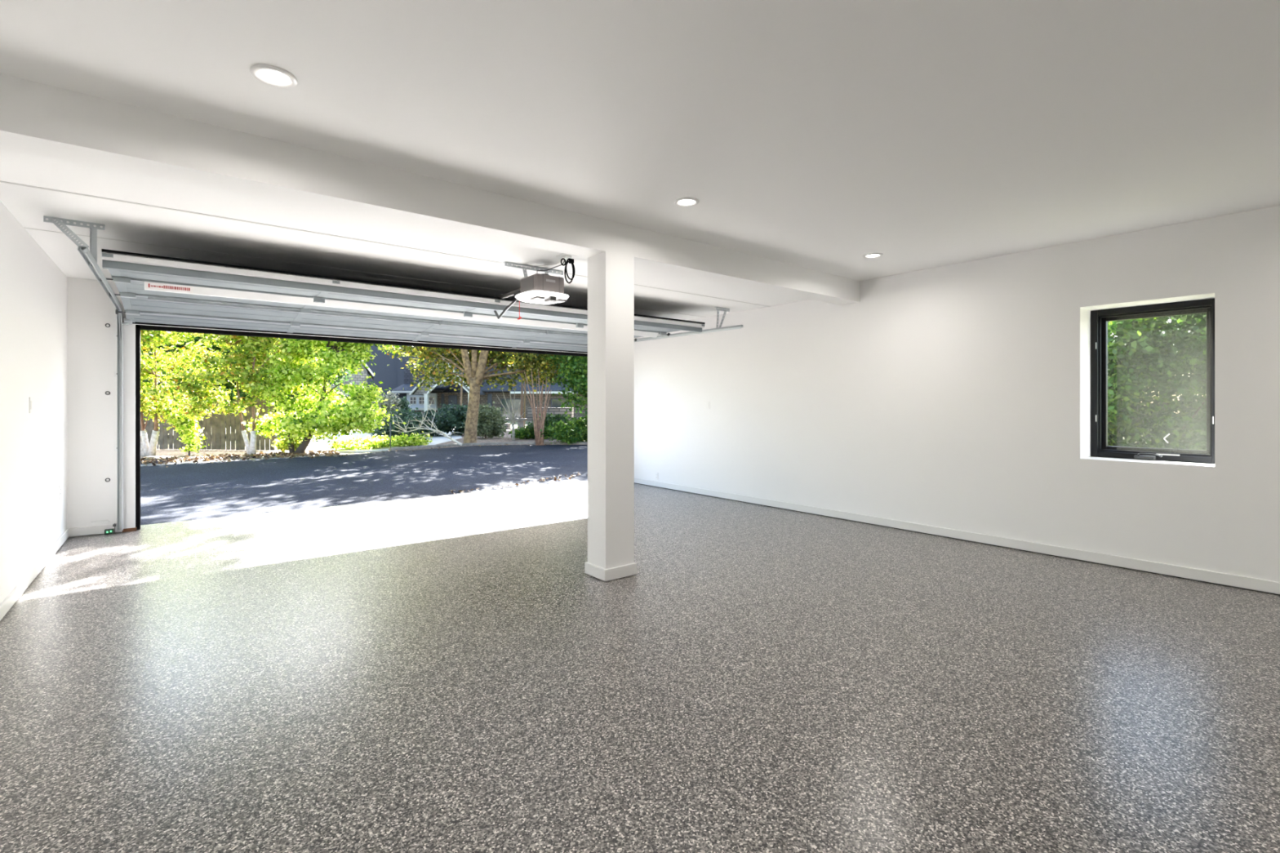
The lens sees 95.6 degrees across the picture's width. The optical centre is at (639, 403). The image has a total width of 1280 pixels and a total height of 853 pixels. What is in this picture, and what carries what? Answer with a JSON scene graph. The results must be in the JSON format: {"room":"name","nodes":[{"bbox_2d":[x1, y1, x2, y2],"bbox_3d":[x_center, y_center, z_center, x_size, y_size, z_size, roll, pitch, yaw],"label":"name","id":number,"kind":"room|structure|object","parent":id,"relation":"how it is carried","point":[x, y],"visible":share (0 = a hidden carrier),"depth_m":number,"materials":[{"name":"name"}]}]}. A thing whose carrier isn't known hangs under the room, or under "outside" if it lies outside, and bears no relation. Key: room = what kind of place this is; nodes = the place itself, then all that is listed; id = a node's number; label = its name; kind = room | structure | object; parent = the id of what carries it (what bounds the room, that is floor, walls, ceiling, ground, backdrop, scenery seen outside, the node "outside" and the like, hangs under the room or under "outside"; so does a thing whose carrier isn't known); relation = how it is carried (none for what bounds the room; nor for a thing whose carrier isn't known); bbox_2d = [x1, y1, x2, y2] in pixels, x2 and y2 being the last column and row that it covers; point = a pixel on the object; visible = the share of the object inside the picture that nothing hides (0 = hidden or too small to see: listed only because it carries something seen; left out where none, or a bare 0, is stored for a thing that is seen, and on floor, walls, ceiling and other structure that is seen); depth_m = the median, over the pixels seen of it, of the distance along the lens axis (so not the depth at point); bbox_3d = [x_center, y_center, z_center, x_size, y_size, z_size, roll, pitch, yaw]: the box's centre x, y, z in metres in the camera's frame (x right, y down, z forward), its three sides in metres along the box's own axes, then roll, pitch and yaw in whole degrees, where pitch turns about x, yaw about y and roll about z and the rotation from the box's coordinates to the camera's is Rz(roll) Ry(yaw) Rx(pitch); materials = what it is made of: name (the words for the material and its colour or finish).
{"room":"garage","nodes":[
{"label":"garage","id":0,"kind":"room"},
{"bbox_2d":[0,200,66,604],"bbox_3d":[-2.372,-0.140,1.429,0.250,2.920,10.790,0,0,-39],"label":"wall","id":1,"kind":"structure","parent":0,"point":[33,288],"depth_m":4.21,"materials":[{"name":"white paint"}]},
{"bbox_2d":[29,396,32,413],"bbox_3d":[-4.429,0.010,4.220,0.010,0.116,0.072,0,0,-39],"label":"light switch","id":2,"kind":"object","parent":1,"relation":"attached to","point":[30,398],"visible":1,"depth_m":4.20,"materials":[{"name":"white plastic"}]},
{"bbox_2d":[0,528,69,620],"bbox_3d":[-2.292,1.251,1.543,0.016,0.082,10.470,0,0,-39],"label":"baseboard","id":3,"kind":"structure","parent":1,"relation":"attached to","point":[21,587],"depth_m":4.15,"materials":[{"name":"white paint"}]},
{"bbox_2d":[58,484,61,498],"bbox_3d":[-5.263,0.800,5.268,0.011,0.116,0.072,0,0,-39],"label":"wall outlet","id":4,"kind":"object","parent":1,"relation":"attached to","point":[60,486],"visible":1,"depth_m":5.25,"materials":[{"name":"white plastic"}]},
{"bbox_2d":[140,447,339,459],"bbox_3d":[-16.128,1.329,13.426,15.500,0.050,6.900,0,0,-39],"label":"ground","id":5,"kind":"structure","parent":0,"point":[162,453],"depth_m":15.48,"materials":[{"name":"beige soil"}]},
{"bbox_2d":[163,408,208,455],"bbox_3d":[-11.359,0.723,14.538,0.780,1.256,0.874,0,0,24],"label":"climbing shrub","id":6,"kind":"object","parent":5,"relation":"on","point":[188,434],"visible":0.91,"depth_m":14.49,"materials":[{"name":"green plant"}]},
{"bbox_2d":[140,329,241,456],"bbox_3d":[-12.792,-1.276,14.244,4.966,5.330,2.735,0,0,-28],"label":"young tree","id":7,"kind":"object","parent":5,"relation":"on","point":[155,407],"visible":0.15,"depth_m":14.55,"materials":[{"name":"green plant"}]},
{"bbox_2d":[140,396,279,450],"bbox_3d":[-13.114,0.600,16.600,6.109,1.600,0.141,0,0,7],"label":"fence","id":8,"kind":"object","parent":5,"relation":"on","point":[217,430],"visible":0.22,"depth_m":16.40,"materials":[{"name":"brown wood"}]},
{"bbox_2d":[140,329,324,454],"bbox_3d":[-9.978,-1.207,14.564,4.339,5.169,3.242,0,0,-39],"label":"young tree","id":9,"kind":"object","parent":5,"relation":"on","point":[240,362],"visible":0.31,"depth_m":14.10,"materials":[{"name":"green plant"}]},
{"bbox_2d":[271,429,312,452],"bbox_3d":[-9.106,0.905,15.191,0.958,0.890,0.974,0,0,-39],"label":"shrub","id":10,"kind":"object","parent":5,"relation":"on","point":[282,446],"visible":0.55,"depth_m":15.05,"materials":[{"name":"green plant"}]},
{"bbox_2d":[140,454,343,466],"bbox_3d":[-12.720,1.327,11.474,12.400,0.050,2.000,0,0,-39],"label":"ground","id":11,"kind":"structure","parent":0,"point":[263,457],"depth_m":13.06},
{"bbox_2d":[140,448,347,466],"bbox_3d":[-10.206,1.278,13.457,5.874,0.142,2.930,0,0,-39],"label":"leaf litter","id":12,"kind":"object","parent":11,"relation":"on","point":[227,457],"visible":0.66,"depth_m":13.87,"materials":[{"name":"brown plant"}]},
{"bbox_2d":[66,276,582,537],"bbox_3d":[-2.982,-0.050,7.763,6.690,3.100,0.120,0,0,-39],"label":"wall","id":13,"kind":"structure","parent":0,"point":[86,298],"depth_m":5.71,"materials":[{"name":"white paint"}]},
{"bbox_2d":[66,524,122,537],"bbox_3d":[-5.395,1.251,5.745,0.400,0.082,0.030,0,0,-39],"label":"baseboard","id":14,"kind":"structure","parent":13,"relation":"attached to","point":[94,530],"depth_m":5.71,"materials":[{"name":"white paint"}]},
{"bbox_2d":[103,303,122,523],"bbox_3d":[-5.297,0.095,5.833,0.138,2.190,0.014,0,0,-39],"label":"trim","id":15,"kind":"structure","parent":13,"relation":"attached to","point":[110,344],"depth_m":5.82,"materials":[{"name":"white paint"}]},
{"bbox_2d":[122,527,136,532],"bbox_3d":[-5.198,1.282,5.907,0.110,0.035,0.022,0,0,-39],"label":"trim","id":16,"kind":"structure","parent":13,"relation":"attached to","point":[126,530],"depth_m":5.90,"materials":[{"name":"brown wood"}]},
{"bbox_2d":[122,317,585,528],"bbox_3d":[-2.942,0.195,7.702,5.875,2.140,0.025,0,0,-39],"label":"trim","id":17,"kind":"structure","parent":13,"relation":"attached to","point":[129,331],"depth_m":5.90,"materials":[{"name":"white"}]},
{"bbox_2d":[135,324,587,529],"bbox_3d":[-3.006,0.247,7.782,5.675,2.125,0.120,0,0,-39],"label":"door frame","id":18,"kind":"structure","parent":13,"relation":"in","point":[138,327],"depth_m":6.44,"materials":[{"name":"black"}]},
{"bbox_2d":[140,444,587,524],"bbox_3d":[-3.642,1.333,13.400,29.000,0.050,9.500,0,0,-39],"label":"driveway","id":19,"kind":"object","parent":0,"point":[172,493],"visible":0.57,"depth_m":10.35,"materials":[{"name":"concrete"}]},
{"bbox_2d":[165,443,587,494],"bbox_3d":[-3.709,1.288,13.480,8.522,0.074,10.312,0,0,40],"label":"fallen leaves","id":20,"kind":"object","parent":19,"relation":"on","point":[578,474],"visible":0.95,"depth_m":9.96,"materials":[{"name":"brown plant"}]},
{"bbox_2d":[388,441,587,451],"bbox_3d":[1.692,1.280,18.434,17.836,0.100,2.184,0,0,-8],"label":"kerb","id":21,"kind":"object","parent":19,"relation":"on","point":[514,442],"visible":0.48,"depth_m":18.20,"materials":[{"name":"concrete"}]},
{"bbox_2d":[497,352,574,445],"bbox_3d":[-3.190,-0.618,18.273,2.413,3.954,2.543,0,0,39],"label":"crape myrtle","id":22,"kind":"object","parent":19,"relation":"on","point":[522,359],"visible":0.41,"depth_m":18.22,"materials":[{"name":"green plant"}]},
{"bbox_2d":[305,428,462,453],"bbox_3d":[-12.482,1.325,27.923,7.044,0.050,25.564,0,0,-19],"label":"path","id":23,"kind":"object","parent":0,"point":[320,445],"visible":0.13,"depth_m":19.71,"materials":[{"name":"concrete"}]},
{"bbox_2d":[325,432,400,450],"bbox_3d":[-7.948,1.111,16.890,1.388,0.478,2.084,0,0,35],"label":"shrub","id":24,"kind":"object","parent":23,"relation":"on","point":[380,442],"visible":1,"depth_m":16.57,"materials":[{"name":"green plant"}]},
{"bbox_2d":[371,390,402,415],"bbox_3d":[-10.514,0.391,23.912,1.305,1.918,1.479,0,0,19],"label":"shrub","id":25,"kind":"object","parent":23,"relation":"on","point":[389,402],"visible":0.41,"depth_m":23.84,"materials":[{"name":"green plant"}]},
{"bbox_2d":[366,416,428,438],"bbox_3d":[-8.871,0.892,21.000,2.139,0.916,1.803,0,0,-16],"label":"shrub","id":26,"kind":"object","parent":23,"relation":"on","point":[387,428],"visible":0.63,"depth_m":20.63,"materials":[{"name":"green plant"}]},
{"bbox_2d":[389,395,413,413],"bbox_3d":[-11.813,0.422,28.067,1.952,1.856,1.771,0,0,-28],"label":"shrub","id":27,"kind":"object","parent":23,"relation":"on","point":[405,402],"visible":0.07,"depth_m":27.96,"materials":[{"name":"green plant"}]},
{"bbox_2d":[391,431,432,446],"bbox_3d":[-7.126,1.119,17.865,1.540,0.540,1.108,0,0,-39],"label":"shrub","id":28,"kind":"object","parent":23,"relation":"on","point":[405,441],"visible":0.9,"depth_m":17.73,"materials":[{"name":"green plant"}]},
{"bbox_2d":[381,406,455,436],"bbox_3d":[-8.909,0.730,23.181,2.691,1.240,3.275,0,0,31],"label":"shrub","id":29,"kind":"object","parent":23,"relation":"on","point":[417,415],"visible":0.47,"depth_m":22.71,"materials":[{"name":"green plant"}]},
{"bbox_2d":[431,400,483,435],"bbox_3d":[-7.446,0.604,24.000,2.487,1.492,2.041,0,0,-39],"label":"shrub","id":30,"kind":"object","parent":23,"relation":"on","point":[458,417],"visible":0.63,"depth_m":23.59,"materials":[{"name":"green plant"}]},
{"bbox_2d":[0,147,808,319],"bbox_3d":[-1.643,-1.438,6.084,6.690,0.417,4.175,0,0,-39],"label":"ceiling","id":31,"kind":"structure","parent":0,"point":[125,221],"depth_m":4.41,"materials":[{"name":"white paint"}]},
{"bbox_2d":[43,215,123,530],"bbox_3d":[-4.384,0.020,4.638,0.295,2.500,2.998,0,0,-39],"label":"door track","id":32,"kind":"object","parent":31,"relation":"hanging from","point":[90,256],"visible":0.98,"depth_m":5.00,"materials":[{"name":"silver metal"}]},
{"bbox_2d":[90,520,116,534],"bbox_3d":[-5.311,1.226,5.745,0.190,0.129,0.110,0,0,-39],"label":"sensor","id":33,"kind":"object","parent":32,"relation":"attached to","point":[107,531],"visible":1,"depth_m":5.74,"materials":[{"name":"green"}]},
{"bbox_2d":[100,248,705,353],"bbox_3d":[-2.186,-0.915,6.665,5.813,0.250,2.558,0,0,-39],"label":"garage door","id":34,"kind":"structure","parent":32,"relation":"attached to","point":[153,290],"depth_m":5.84,"materials":[{"name":"white metal"}]},
{"bbox_2d":[493,259,568,319],"bbox_3d":[-1.776,-1.006,6.242,0.580,0.449,3.582,0,0,-39],"label":"garage door opener","id":35,"kind":"object","parent":31,"relation":"attached to","point":[544,288],"visible":0.97,"depth_m":4.99,"materials":[{"name":"grey plastic"}]},
{"bbox_2d":[520,275,533,293],"bbox_3d":[-0.970,-1.028,4.987,0.004,0.115,0.230,0,0,-39],"label":"vent","id":36,"kind":"object","parent":35,"relation":"attached to","point":[526,282],"depth_m":4.99,"materials":[{"name":"grey plastic"}]},
{"bbox_2d":[555,253,577,260],"bbox_3d":[-0.607,-1.216,4.822,0.140,0.028,0.120,0,0,-39],"label":"outlet","id":37,"kind":"object","parent":31,"relation":"attached to","point":[566,256],"visible":0.76,"depth_m":4.80,"materials":[{"name":"white plastic"}]},
{"bbox_2d":[561,255,571,260],"bbox_3d":[-0.609,-1.213,4.821,0.055,0.022,0.070,0,0,-39],"label":"receptacle","id":38,"kind":"object","parent":37,"relation":"attached to","point":[566,257],"depth_m":4.80,"materials":[{"name":"white plastic"}]},
{"bbox_2d":[560,257,574,283],"bbox_3d":[-0.596,-1.099,4.786,0.129,0.207,0.041,0,0,-39],"label":"power cord","id":39,"kind":"object","parent":37,"relation":"hanging from","point":[570,260],"visible":1,"depth_m":4.78,"materials":[{"name":"black plastic"}]},
{"bbox_2d":[634,306,742,342],"bbox_3d":[0.345,0.020,8.328,0.243,2.500,3.118,0,0,-39],"label":"door track","id":40,"kind":"object","parent":31,"relation":"hanging from","point":[717,308],"visible":0.39,"depth_m":7.46,"materials":[{"name":"silver metal"}]},
{"bbox_2d":[405,426,584,450],"bbox_3d":[-2.305,1.329,24.293,13.869,0.050,16.509,0,0,3],"label":"ground","id":41,"kind":"structure","parent":0,"point":[495,439],"depth_m":20.66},
{"bbox_2d":[389,397,462,445],"bbox_3d":[-6.525,0.528,17.584,2.378,1.469,1.177,0,0,37],"label":"fallen branch","id":42,"kind":"object","parent":41,"relation":"on","point":[435,431],"visible":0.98,"depth_m":17.57,"materials":[{"name":"beige wood"}]},
{"bbox_2d":[382,345,566,443],"bbox_3d":[-5.419,-3.939,18.564,7.927,10.796,8.004,0,0,-2],"label":"maple tree","id":43,"kind":"object","parent":41,"relation":"on","point":[473,375],"visible":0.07,"depth_m":19.16,"materials":[{"name":"green plant"}]},
{"bbox_2d":[460,401,511,438],"bbox_3d":[-5.852,0.627,21.921,1.644,1.446,1.836,0,0,35],"label":"shrub","id":44,"kind":"object","parent":41,"relation":"on","point":[489,421],"visible":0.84,"depth_m":21.80,"materials":[{"name":"green plant"}]},
{"bbox_2d":[496,387,524,440],"bbox_3d":[-4.572,0.323,20.509,1.011,2.054,0.096,0,0,4],"label":"bare tree","id":45,"kind":"object","parent":41,"relation":"on","point":[512,418],"visible":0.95,"depth_m":20.49,"materials":[{"name":"grey plant"}]},
{"bbox_2d":[520,372,523,417],"bbox_3d":[-6.524,-4.192,31.613,7.646,11.187,9.822,0,0,17],"label":"tree","id":46,"kind":"object","parent":41,"relation":"on","point":[522,385],"visible":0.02,"depth_m":31.31,"materials":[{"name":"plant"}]},
{"bbox_2d":[508,426,544,439],"bbox_3d":[-4.269,1.152,21.518,1.362,0.608,1.148,0,0,-39],"label":"shrub","id":47,"kind":"object","parent":41,"relation":"on","point":[520,433],"visible":0.73,"depth_m":21.20,"materials":[{"name":"green plant"}]},
{"bbox_2d":[499,407,573,429],"bbox_3d":[-5.551,0.800,30.125,4.118,1.200,0.750,0,0,0],"label":"wall","id":48,"kind":"structure","parent":41,"relation":"on","point":[553,411],"depth_m":29.80,"materials":[{"name":"stone"}]},
{"bbox_2d":[519,412,576,439],"bbox_3d":[-3.337,0.822,21.988,2.841,1.057,2.048,0,0,-39],"label":"shrub","id":49,"kind":"object","parent":41,"relation":"on","point":[549,418],"visible":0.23,"depth_m":21.59,"materials":[{"name":"green plant"}]},
{"bbox_2d":[533,413,587,444],"bbox_3d":[-2.160,0.807,19.017,2.939,1.027,1.736,0,0,-39],"label":"shrub","id":50,"kind":"object","parent":41,"relation":"on","point":[569,434],"visible":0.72,"depth_m":18.50,"materials":[{"name":"green plant"}]},
{"bbox_2d":[541,354,587,416],"bbox_3d":[-1.238,-1.703,18.669,4.307,6.206,4.292,0,0,-39],"label":"leafy tree","id":51,"kind":"object","parent":41,"relation":"on","point":[578,366],"visible":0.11,"depth_m":17.70,"materials":[{"name":"green plant"}]},
{"bbox_2d":[0,480,1279,852],"bbox_3d":[0.141,1.425,3.683,6.890,0.250,10.785,0,0,-39],"label":"floor","id":52,"kind":"structure","parent":0,"point":[447,673],"depth_m":2.60,"materials":[{"name":"grey concrete"}]},
{"bbox_2d":[584,251,636,581],"bbox_3d":[-0.223,0.092,4.418,0.295,2.415,0.272,0,0,-39],"label":"support column","id":53,"kind":"structure","parent":52,"relation":"on","point":[611,276],"depth_m":4.33,"materials":[{"name":"white paint"}]},
{"bbox_2d":[0,0,1279,280],"bbox_3d":[1.618,-1.497,1.989,6.690,0.300,6.295,0,0,-39],"label":"ceiling","id":54,"kind":"structure","parent":0,"point":[822,135],"depth_m":2.56,"materials":[{"name":"white paint"}]},
{"bbox_2d":[249,63,297,88],"bbox_3d":[-1.502,-1.343,2.383,0.166,0.009,0.166,0,0,-39],"label":"recessed light","id":55,"kind":"object","parent":54,"relation":"in","point":[270,75],"visible":1,"depth_m":2.38,"materials":[{"name":"white"}]},
{"bbox_2d":[674,196,698,206],"bbox_3d":[0.309,-1.343,3.865,0.166,0.009,0.166,0,0,-39],"label":"recessed light","id":56,"kind":"object","parent":54,"relation":"in","point":[687,201],"visible":1,"depth_m":3.87,"materials":[{"name":"white"}]},
{"bbox_2d":[862,253,882,258],"bbox_3d":[2.112,-1.343,5.262,0.166,0.009,0.166,0,0,-39],"label":"recessed light","id":57,"kind":"object","parent":54,"relation":"in","point":[869,255],"visible":1,"depth_m":5.25,"materials":[{"name":"white"}]},
{"bbox_2d":[168,416,1191,454],"bbox_3d":[-14.747,1.480,42.588,150.000,0.240,135.000,0,0,-39],"label":"ground","id":58,"kind":"structure","parent":0,"point":[526,421],"depth_m":22.03,"materials":[{"name":"green plant"}]},
{"bbox_2d":[142,339,185,398],"bbox_3d":[-21.326,-0.948,23.988,5.596,4.696,3.947,0,0,-33],"label":"tree","id":59,"kind":"object","parent":58,"relation":"on","point":[180,345],"visible":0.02,"depth_m":23.78,"materials":[{"name":"green plant"}]},
{"bbox_2d":[141,332,236,433],"bbox_3d":[-19.479,-1.137,25.063,5.708,5.074,3.963,0,0,-34],"label":"tree","id":60,"kind":"object","parent":58,"relation":"on","point":[171,344],"visible":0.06,"depth_m":24.18,"materials":[{"name":"green plant"}]},
{"bbox_2d":[175,334,300,430],"bbox_3d":[-17.859,-1.367,25.917,5.076,5.534,4.332,0,0,-39],"label":"tree","id":61,"kind":"object","parent":58,"relation":"on","point":[231,394],"visible":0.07,"depth_m":25.03,"materials":[{"name":"green plant"}]},
{"bbox_2d":[274,347,359,413],"bbox_3d":[-16.862,-1.589,28.981,4.050,5.977,6.031,0,0,41],"label":"tree","id":62,"kind":"object","parent":58,"relation":"on","point":[340,379],"visible":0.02,"depth_m":29.55,"materials":[{"name":"green plant"}]},
{"bbox_2d":[230,336,410,453],"bbox_3d":[-8.243,-0.899,15.035,4.210,4.673,2.901,0,0,-16],"label":"spreading tree","id":63,"kind":"object","parent":58,"relation":"on","point":[318,421],"visible":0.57,"depth_m":14.62,"materials":[{"name":"green plant"}]},
{"bbox_2d":[328,351,373,416],"bbox_3d":[-22.300,-1.588,42.658,5.021,6.377,8.810,0,0,-25],"label":"cottage","id":64,"kind":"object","parent":58,"relation":"on","point":[357,378],"visible":0.09,"depth_m":39.71,"materials":[{"name":"grey wood"}]},
{"bbox_2d":[359,343,404,405],"bbox_3d":[-25.368,-6.050,64.000,8.088,15.300,9.000,0,0,0],"label":"house","id":65,"kind":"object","parent":58,"relation":"on","point":[392,375],"visible":0.05,"depth_m":60.01,"materials":[{"name":"grey stone"}]},
{"bbox_2d":[390,422,391,448],"bbox_3d":[-7.140,0.975,16.600,0.030,0.850,0.030,0,0,29],"label":"stake","id":66,"kind":"object","parent":58,"relation":"on","point":[390,423],"visible":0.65,"depth_m":16.59,"materials":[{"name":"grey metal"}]},
{"bbox_2d":[459,353,462,405],"bbox_3d":[-10.937,-4.333,34.963,8.722,11.470,9.424,0,0,-28],"label":"tree","id":67,"kind":"object","parent":58,"relation":"on","point":[461,387],"visible":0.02,"depth_m":35.38,"materials":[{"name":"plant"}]},
{"bbox_2d":[391,346,587,419],"bbox_3d":[-11.323,-2.965,49.860,17.941,9.129,10.280,0,0,0],"label":"house","id":68,"kind":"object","parent":58,"relation":"on","point":[419,398],"visible":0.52,"depth_m":48.01,"materials":[{"name":"grey wood"}]},
{"bbox_2d":[440,393,444,408],"bbox_3d":[-16.294,0.338,47.960,0.235,2.324,0.120,0,0,0],"label":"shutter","id":69,"kind":"object","parent":68,"relation":"hanging from","point":[442,394],"depth_m":47.90,"materials":[{"name":"grey"}]},
{"bbox_2d":[487,393,492,407],"bbox_3d":[-12.412,0.338,47.960,0.353,2.324,0.120,0,0,0],"label":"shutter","id":70,"kind":"object","parent":68,"relation":"hanging from","point":[489,395],"depth_m":47.90,"materials":[{"name":"grey"}]},
{"bbox_2d":[523,377,525,417],"bbox_3d":[-7.589,-4.720,36.401,9.533,12.243,8.197,0,0,-14],"label":"tree","id":71,"kind":"object","parent":58,"relation":"on","point":[524,408],"visible":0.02,"depth_m":36.40,"materials":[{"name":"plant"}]},
{"bbox_2d":[1107,315,1193,448],"bbox_3d":[7.734,-0.325,10.510,3.611,3.456,3.170,0,0,-29],"label":"tree","id":72,"kind":"object","parent":58,"relation":"on","point":[1114,398],"visible":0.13,"depth_m":9.55,"materials":[{"name":"green plant"}]},
{"bbox_2d":[1107,312,1206,450],"bbox_3d":[9.527,-0.780,9.447,3.935,4.365,3.953,0,0,10],"label":"tree","id":73,"kind":"object","parent":58,"relation":"on","point":[1193,361],"visible":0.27,"depth_m":9.28,"materials":[{"name":"green plant"}]},
{"bbox_2d":[1116,315,1206,448],"bbox_3d":[12.600,-1.329,13.879,4.939,5.461,5.138,0,0,42],"label":"tree","id":74,"kind":"object","parent":58,"relation":"on","point":[1165,410],"visible":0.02,"depth_m":13.10,"materials":[{"name":"green plant"}]},
{"bbox_2d":[634,205,1279,582],"bbox_3d":[3.123,-0.050,5.806,0.420,3.100,10.790,0,0,-39],"label":"wall","id":75,"kind":"structure","parent":0,"point":[955,396],"depth_m":5.32,"materials":[{"name":"white paint"}]},
{"bbox_2d":[24,227,706,317],"bbox_3d":[-1.683,-1.230,6.133,6.690,0.007,0.012,0,0,-39],"label":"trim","id":76,"kind":"structure","parent":75,"relation":"attached to","point":[24,228],"depth_m":5.01,"materials":[{"name":"white"}]},
{"bbox_2d":[0,180,770,306],"bbox_3d":[-0.976,-1.230,5.246,6.690,0.007,0.022,0,0,-39],"label":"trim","id":77,"kind":"structure","parent":75,"relation":"attached to","point":[0,180],"depth_m":4.00,"materials":[{"name":"white"}]},
{"bbox_2d":[0,73,859,305],"bbox_3d":[-0.281,-1.256,4.373,6.690,0.282,0.240,0,0,-39],"label":"beam","id":78,"kind":"structure","parent":75,"relation":"attached to","point":[37,118],"depth_m":3.15,"materials":[{"name":"white paint"}]},
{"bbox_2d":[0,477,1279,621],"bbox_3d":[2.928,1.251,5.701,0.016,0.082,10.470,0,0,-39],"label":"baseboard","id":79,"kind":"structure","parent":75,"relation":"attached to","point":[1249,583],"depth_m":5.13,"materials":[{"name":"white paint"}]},
{"bbox_2d":[706,400,710,408],"bbox_3d":[0.958,0.020,8.178,0.010,0.116,0.072,0,0,-39],"label":"light switch","id":80,"kind":"object","parent":75,"relation":"attached to","point":[708,402],"visible":1,"depth_m":8.17,"materials":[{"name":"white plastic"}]},
{"bbox_2d":[1090,297,1214,463],"bbox_3d":[4.147,-0.172,4.696,0.201,1.251,0.795,0,0,-39],"label":"window","id":81,"kind":"structure","parent":75,"relation":"in","point":[1100,319],"depth_m":4.79,"materials":[{"name":"black metal"}]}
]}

